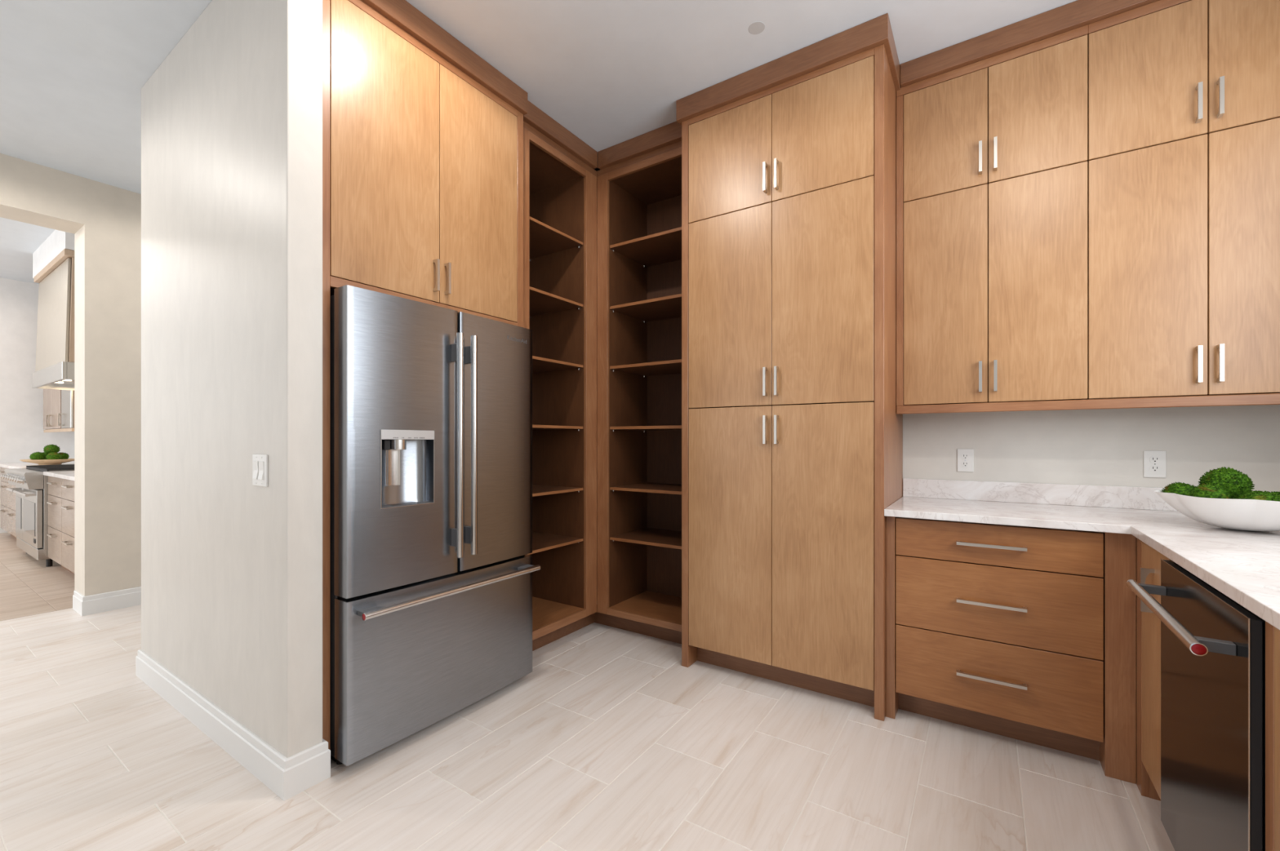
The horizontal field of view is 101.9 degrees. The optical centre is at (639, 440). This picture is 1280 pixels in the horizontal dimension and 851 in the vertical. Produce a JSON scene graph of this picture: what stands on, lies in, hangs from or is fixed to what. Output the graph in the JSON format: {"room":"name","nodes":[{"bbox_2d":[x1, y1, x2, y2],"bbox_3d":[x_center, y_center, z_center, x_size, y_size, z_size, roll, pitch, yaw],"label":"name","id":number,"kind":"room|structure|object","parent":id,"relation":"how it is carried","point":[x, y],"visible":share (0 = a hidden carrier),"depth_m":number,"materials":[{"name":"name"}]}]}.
{"room":"food storage area","nodes":[
{"label":"food storage area","id":0,"kind":"room"},
{"bbox_2d":[0,217,55,284],"bbox_3d":[-7.313,-2.079,3.794,5.319,0.302,5.420,0,0,34],"label":"ceiling","id":1,"kind":"structure","parent":0,"point":[19,241],"depth_m":5.70,"materials":[{"name":"paint"}]},
{"bbox_2d":[0,277,74,533],"bbox_3d":[-9.514,-0.455,5.197,0.100,3.350,5.320,0,0,34],"label":"wall","id":2,"kind":"structure","parent":0,"point":[22,434],"depth_m":6.95,"materials":[{"name":"white paint"}]},
{"bbox_2d":[32,230,74,279],"bbox_3d":[-6.059,-1.988,5.724,1.690,0.285,0.618,0,0,34],"label":"soffit","id":3,"kind":"structure","parent":0,"point":[58,241],"depth_m":5.37,"materials":[{"name":"white paint"}]},
{"bbox_2d":[0,153,141,596],"bbox_3d":[-4.586,-0.304,2.815,0.305,3.048,6.810,0,0,34],"label":"wall","id":4,"kind":"structure","parent":0,"point":[104,220],"depth_m":3.72,"materials":[{"name":"beige paint"}]},
{"bbox_2d":[72,586,141,616],"bbox_3d":[-3.415,1.154,4.526,0.281,0.132,2.044,0,0,34],"label":"baseboard","id":5,"kind":"structure","parent":4,"relation":"attached to","point":[83,606],"depth_m":3.71,"materials":[{"name":"white wood"}]},
{"bbox_2d":[141,0,322,758],"bbox_3d":[-1.868,-0.304,2.287,1.663,3.048,0.116,0,0,34],"label":"wall","id":6,"kind":"structure","parent":0,"point":[232,117],"depth_m":2.00,"materials":[{"name":"beige paint"}]},
{"bbox_2d":[252,454,267,487],"bbox_3d":[-1.384,0.110,1.887,0.118,0.115,0.014,0,0,34],"label":"light switch","id":7,"kind":"object","parent":6,"relation":"attached to","point":[260,462],"visible":1,"depth_m":1.88,"materials":[{"name":"white plastic"}]},
{"bbox_2d":[0,0,1077,194],"bbox_3d":[-1.933,-1.878,1.039,6.830,0.100,6.890,0,0,34],"label":"ceiling","id":8,"kind":"structure","parent":0,"point":[73,73],"depth_m":2.43,"materials":[{"name":"paint"}]},
{"bbox_2d":[748,21,764,34],"bbox_3d":[0.517,-1.827,2.304,0.072,0.001,0.072,0,0,34],"label":"sprinkler cover","id":9,"kind":"object","parent":8,"relation":"attached to","point":[756,28],"visible":1,"depth_m":2.30,"materials":[{"name":"grey plastic"}]},
{"bbox_2d":[0,533,1174,850],"bbox_3d":[-4.131,1.280,2.501,12.050,0.120,6.790,0,0,34],"label":"floor","id":10,"kind":"structure","parent":0,"point":[609,743],"depth_m":1.90,"materials":[{"name":"white tile"}]},
{"bbox_2d":[0,466,17,537],"bbox_3d":[-7.215,0.777,6.411,1.784,0.885,0.750,0,0,34],"label":"base cabinet","id":11,"kind":"object","parent":10,"relation":"on","point":[7,499],"visible":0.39,"depth_m":6.33,"materials":[{"name":"brown wood"}]},
{"bbox_2d":[0,461,74,469],"bbox_3d":[-7.337,0.317,6.494,2.082,0.034,0.746,0,0,34],"label":"countertop","id":12,"kind":"structure","parent":11,"relation":"on","point":[7,465],"depth_m":6.34,"materials":[{"name":"white stone"}]},
{"bbox_2d":[19,458,74,465],"bbox_3d":[-7.232,0.267,6.370,0.490,0.066,0.490,0,0,34],"label":"platter","id":13,"kind":"object","parent":12,"relation":"on","point":[42,462],"visible":0.81,"depth_m":6.27,"materials":[{"name":"brown wood"}]},
{"bbox_2d":[30,452,45,460],"bbox_3d":[-7.281,0.201,6.281,0.137,0.123,0.139,0,0,34],"label":"moss ball","id":14,"kind":"object","parent":13,"relation":"on","point":[37,455],"visible":0.84,"depth_m":6.25,"materials":[{"name":"green plant"}]},
{"bbox_2d":[45,452,62,459],"bbox_3d":[-7.103,0.205,6.295,0.139,0.122,0.135,0,0,34],"label":"moss ball","id":15,"kind":"object","parent":13,"relation":"on","point":[54,455],"visible":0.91,"depth_m":6.26,"materials":[{"name":"green plant"}]},
{"bbox_2d":[59,452,69,459],"bbox_3d":[-7.176,0.206,6.455,0.124,0.114,0.126,0,0,34],"label":"moss ball","id":16,"kind":"object","parent":13,"relation":"on","point":[64,456],"visible":0.6,"depth_m":6.44,"materials":[{"name":"green plant"}]},
{"bbox_2d":[43,444,60,454],"bbox_3d":[-7.202,0.116,6.362,0.150,0.131,0.144,0,0,34],"label":"moss ball","id":17,"kind":"object","parent":16,"relation":"on","point":[48,449],"visible":0.89,"depth_m":6.33,"materials":[{"name":"green plant"}]},
{"bbox_2d":[0,464,74,567],"bbox_3d":[-6.014,0.748,5.521,1.190,0.945,0.897,0,0,34],"label":"range","id":18,"kind":"object","parent":10,"relation":"on","point":[30,491],"visible":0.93,"depth_m":5.03,"materials":[{"name":"metal"}]},
{"bbox_2d":[46,475,74,574],"bbox_3d":[-4.696,0.777,4.735,1.864,0.885,0.750,0,0,34],"label":"base cabinet","id":19,"kind":"object","parent":10,"relation":"on","point":[60,496],"visible":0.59,"depth_m":4.64,"materials":[{"name":"brown wood"}]},
{"bbox_2d":[43,471,74,480],"bbox_3d":[-4.683,0.317,4.729,1.896,0.034,0.746,0,0,34],"label":"countertop","id":20,"kind":"structure","parent":19,"relation":"on","point":[68,475],"depth_m":4.64,"materials":[{"name":"white stone"}]},
{"bbox_2d":[322,0,528,750],"bbox_3d":[-1.153,-0.303,2.497,0.690,3.047,1.018,0,0,34],"label":"tall cabinet","id":21,"kind":"object","parent":10,"relation":"on","point":[423,136],"visible":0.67,"depth_m":2.21,"materials":[{"name":"brown wood"}]},
{"bbox_2d":[329,284,540,766],"bbox_3d":[-1.070,0.326,2.435,0.801,1.788,0.924,0,0,34],"label":"refrigerator","id":22,"kind":"object","parent":10,"relation":"on","point":[431,568],"visible":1,"depth_m":2.12,"materials":[{"name":"grey metal"}]},
{"bbox_2d":[523,101,597,651],"bbox_3d":[-0.676,-0.303,3.257,0.641,3.047,0.773,0,0,34],"label":"shelving unit","id":23,"kind":"object","parent":10,"relation":"on","point":[560,177],"visible":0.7,"depth_m":3.29,"materials":[{"name":"brown wood"}]},
{"bbox_2d":[594,120,681,644],"bbox_3d":[0.087,-0.303,3.351,0.792,3.047,0.496,0,0,34],"label":"shelving unit","id":24,"kind":"object","parent":10,"relation":"on","point":[639,178],"visible":0.63,"depth_m":3.40,"materials":[{"name":"brown wood"}]},
{"bbox_2d":[675,13,902,721],"bbox_3d":[0.805,-0.303,2.776,1.039,3.047,0.658,0,0,34],"label":"pantry cabinet","id":25,"kind":"object","parent":10,"relation":"on","point":[788,162],"visible":0.97,"depth_m":2.47,"materials":[{"name":"brown wood"}]},
{"bbox_2d":[885,516,1136,784],"bbox_3d":[1.572,0.775,2.293,0.810,0.889,0.614,0,0,34],"label":"base cabinet","id":26,"kind":"object","parent":10,"relation":"on","point":[1044,658],"visible":0.88,"depth_m":2.04,"materials":[{"name":"brown wood"}]},
{"bbox_2d":[884,478,1279,630],"bbox_3d":[1.410,0.267,1.476,1.445,0.126,2.160,0,0,34],"label":"countertop","id":27,"kind":"structure","parent":26,"relation":"on","point":[1243,566],"depth_m":2.01,"materials":[{"name":"white stone"}]},
{"bbox_2d":[1154,489,1279,531],"bbox_3d":[2.025,0.241,1.742,0.428,0.117,0.424,0,0,34],"label":"bowl","id":28,"kind":"object","parent":27,"relation":"on","point":[1250,515],"visible":0.91,"depth_m":1.66,"materials":[{"name":"white ceramic"}]},
{"bbox_2d":[1161,482,1194,496],"bbox_3d":[1.950,0.195,1.874,0.099,0.086,0.100,0,0,34],"label":"moss ball","id":29,"kind":"object","parent":28,"relation":"in","point":[1179,488],"visible":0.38,"depth_m":1.85,"materials":[{"name":"green plant"}]},
{"bbox_2d":[1188,483,1231,498],"bbox_3d":[1.924,0.189,1.756,0.102,0.086,0.099,0,0,34],"label":"moss ball","id":30,"kind":"object","parent":28,"relation":"in","point":[1210,491],"visible":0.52,"depth_m":1.73,"materials":[{"name":"green plant"}]},
{"bbox_2d":[1198,466,1254,499],"bbox_3d":[2.021,0.155,1.794,0.133,0.127,0.132,0,0,34],"label":"moss ball","id":31,"kind":"object","parent":28,"relation":"in","point":[1237,483],"visible":0.61,"depth_m":1.76,"materials":[{"name":"green plant"}]},
{"bbox_2d":[1235,490,1279,502],"bbox_3d":[2.006,0.205,1.675,0.117,0.086,0.115,0,0,34],"label":"moss ball","id":32,"kind":"object","parent":28,"relation":"in","point":[1260,495],"visible":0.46,"depth_m":1.66,"materials":[{"name":"green plant"}]},
{"bbox_2d":[1270,491,1279,495],"bbox_3d":[2.132,0.213,1.721,0.120,0.096,0.120,0,0,34],"label":"moss ball","id":33,"kind":"object","parent":28,"relation":"in","point":[1277,493],"visible":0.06,"depth_m":1.73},
{"bbox_2d":[1136,537,1173,801],"bbox_3d":[1.897,0.775,1.508,0.664,0.889,0.398,0,0,34],"label":"base cabinet","id":34,"kind":"object","parent":10,"relation":"on","point":[1148,559],"visible":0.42,"depth_m":1.71,"materials":[{"name":"brown wood"}]},
{"bbox_2d":[1125,559,1265,850],"bbox_3d":[1.581,0.783,1.105,0.710,0.874,0.609,0,0,34],"label":"dishwasher","id":35,"kind":"object","parent":10,"relation":"on","point":[1213,647],"visible":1,"depth_m":1.18,"materials":[{"name":"black metal"}]},
{"bbox_2d":[1265,621,1279,850],"bbox_3d":[1.296,0.775,0.603,0.664,0.889,0.538,0,0,34],"label":"base cabinet","id":36,"kind":"object","parent":10,"relation":"on","point":[1272,633],"visible":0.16,"depth_m":0.97,"materials":[{"name":"brown wood"}]},
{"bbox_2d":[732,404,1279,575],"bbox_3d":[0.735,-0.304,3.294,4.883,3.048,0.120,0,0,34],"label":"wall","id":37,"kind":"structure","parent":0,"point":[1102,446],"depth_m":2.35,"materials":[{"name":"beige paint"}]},
{"bbox_2d":[957,448,973,471],"bbox_3d":[1.638,0.102,2.616,0.070,0.115,0.009,0,0,34],"label":"wall outlet","id":38,"kind":"object","parent":37,"relation":"attached to","point":[965,456],"visible":1,"depth_m":2.61,"materials":[{"name":"white plastic"}]},
{"bbox_2d":[961,461,968,466],"bbox_3d":[1.637,0.121,2.615,0.034,0.028,0.004,0,0,34],"label":"receptacle","id":39,"kind":"object","parent":38,"relation":"attached to","point":[964,464],"depth_m":2.61,"materials":[{"name":"grey plastic"}]},
{"bbox_2d":[961,453,969,459],"bbox_3d":[1.637,0.083,2.615,0.034,0.028,0.004,0,0,34],"label":"receptacle","id":40,"kind":"object","parent":38,"relation":"attached to","point":[964,456],"depth_m":2.61,"materials":[{"name":"grey plastic"}]},
{"bbox_2d":[896,24,1088,405],"bbox_3d":[1.624,-0.939,2.452,0.720,1.577,0.292,0,0,34],"label":"upper cabinet","id":41,"kind":"object","parent":37,"relation":"attached to","point":[992,152],"visible":0.97,"depth_m":2.33,"materials":[{"name":"brown wood"}]},
{"bbox_2d":[902,478,1271,511],"bbox_3d":[1.994,0.252,2.373,1.424,0.096,0.020,0,0,34],"label":"backsplash","id":42,"kind":"structure","parent":37,"relation":"attached to","point":[1086,495],"depth_m":2.44,"materials":[{"name":"white stone"}]},
{"bbox_2d":[1143,450,1166,478],"bbox_3d":[2.213,0.103,2.234,0.070,0.115,0.009,0,0,34],"label":"wall outlet","id":43,"kind":"object","parent":37,"relation":"attached to","point":[1154,461],"visible":1,"depth_m":2.23,"materials":[{"name":"white plastic"}]},
{"bbox_2d":[1149,465,1160,472],"bbox_3d":[2.212,0.123,2.232,0.034,0.028,0.004,0,0,34],"label":"receptacle","id":44,"kind":"object","parent":43,"relation":"attached to","point":[1153,468],"depth_m":2.23,"materials":[{"name":"grey plastic"}]},
{"bbox_2d":[1149,456,1160,462],"bbox_3d":[2.212,0.084,2.232,0.034,0.028,0.004,0,0,34],"label":"receptacle","id":45,"kind":"object","parent":43,"relation":"attached to","point":[1152,459],"depth_m":2.23,"materials":[{"name":"grey plastic"}]},
{"bbox_2d":[1086,0,1279,399],"bbox_3d":[2.225,-0.939,2.052,0.722,1.577,0.292,0,0,34],"label":"upper cabinet","id":46,"kind":"object","parent":37,"relation":"attached to","point":[1184,95],"visible":0.95,"depth_m":2.00,"materials":[{"name":"brown wood"}]},
{"bbox_2d":[900,0,1159,87],"bbox_3d":[1.871,-1.777,2.153,1.422,0.100,0.056,0,0,34],"label":"trim","id":47,"kind":"structure","parent":46,"relation":"attached to","point":[1079,13],"depth_m":2.28,"materials":[{"name":"brown wood"}]},
{"bbox_2d":[896,393,1279,414],"bbox_3d":[1.867,-0.148,2.165,1.442,0.040,0.025,0,0,34],"label":"trim","id":48,"kind":"structure","parent":46,"relation":"attached to","point":[1267,398],"depth_m":2.13,"materials":[{"name":"brown wood"}]},
{"bbox_3d":[-5.840,-0.455,6.009,5.320,3.350,0.100,0,0,34],"label":"wall","id":49,"kind":"structure","parent":0,"visible":0},
{"bbox_2d":[31,248,74,391],"bbox_3d":[-6.016,-1.214,5.681,1.570,1.258,0.638,0,0,34],"label":"range hood","id":50,"kind":"object","parent":49,"relation":"attached to","point":[55,348],"visible":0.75,"depth_m":5.33,"materials":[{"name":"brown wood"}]},
{"bbox_2d":[43,389,74,432],"bbox_3d":[-7.289,-0.951,6.686,1.656,1.698,0.373,0,0,34],"label":"upper cabinet","id":51,"kind":"object","parent":49,"relation":"attached to","point":[58,405],"visible":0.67,"depth_m":6.48,"materials":[{"name":"brown wood"}]},
{"bbox_3d":[-1.529,-0.304,3.429,0.963,3.048,2.162,0,0,34],"label":"wall","id":52,"kind":"structure","parent":0,"visible":0},
{"bbox_2d":[135,649,330,800],"bbox_3d":[-1.326,1.154,3.101,1.695,0.132,2.104,0,0,34],"label":"baseboard","id":53,"kind":"structure","parent":52,"relation":"attached to","point":[286,778],"depth_m":1.96,"materials":[{"name":"white wood"}]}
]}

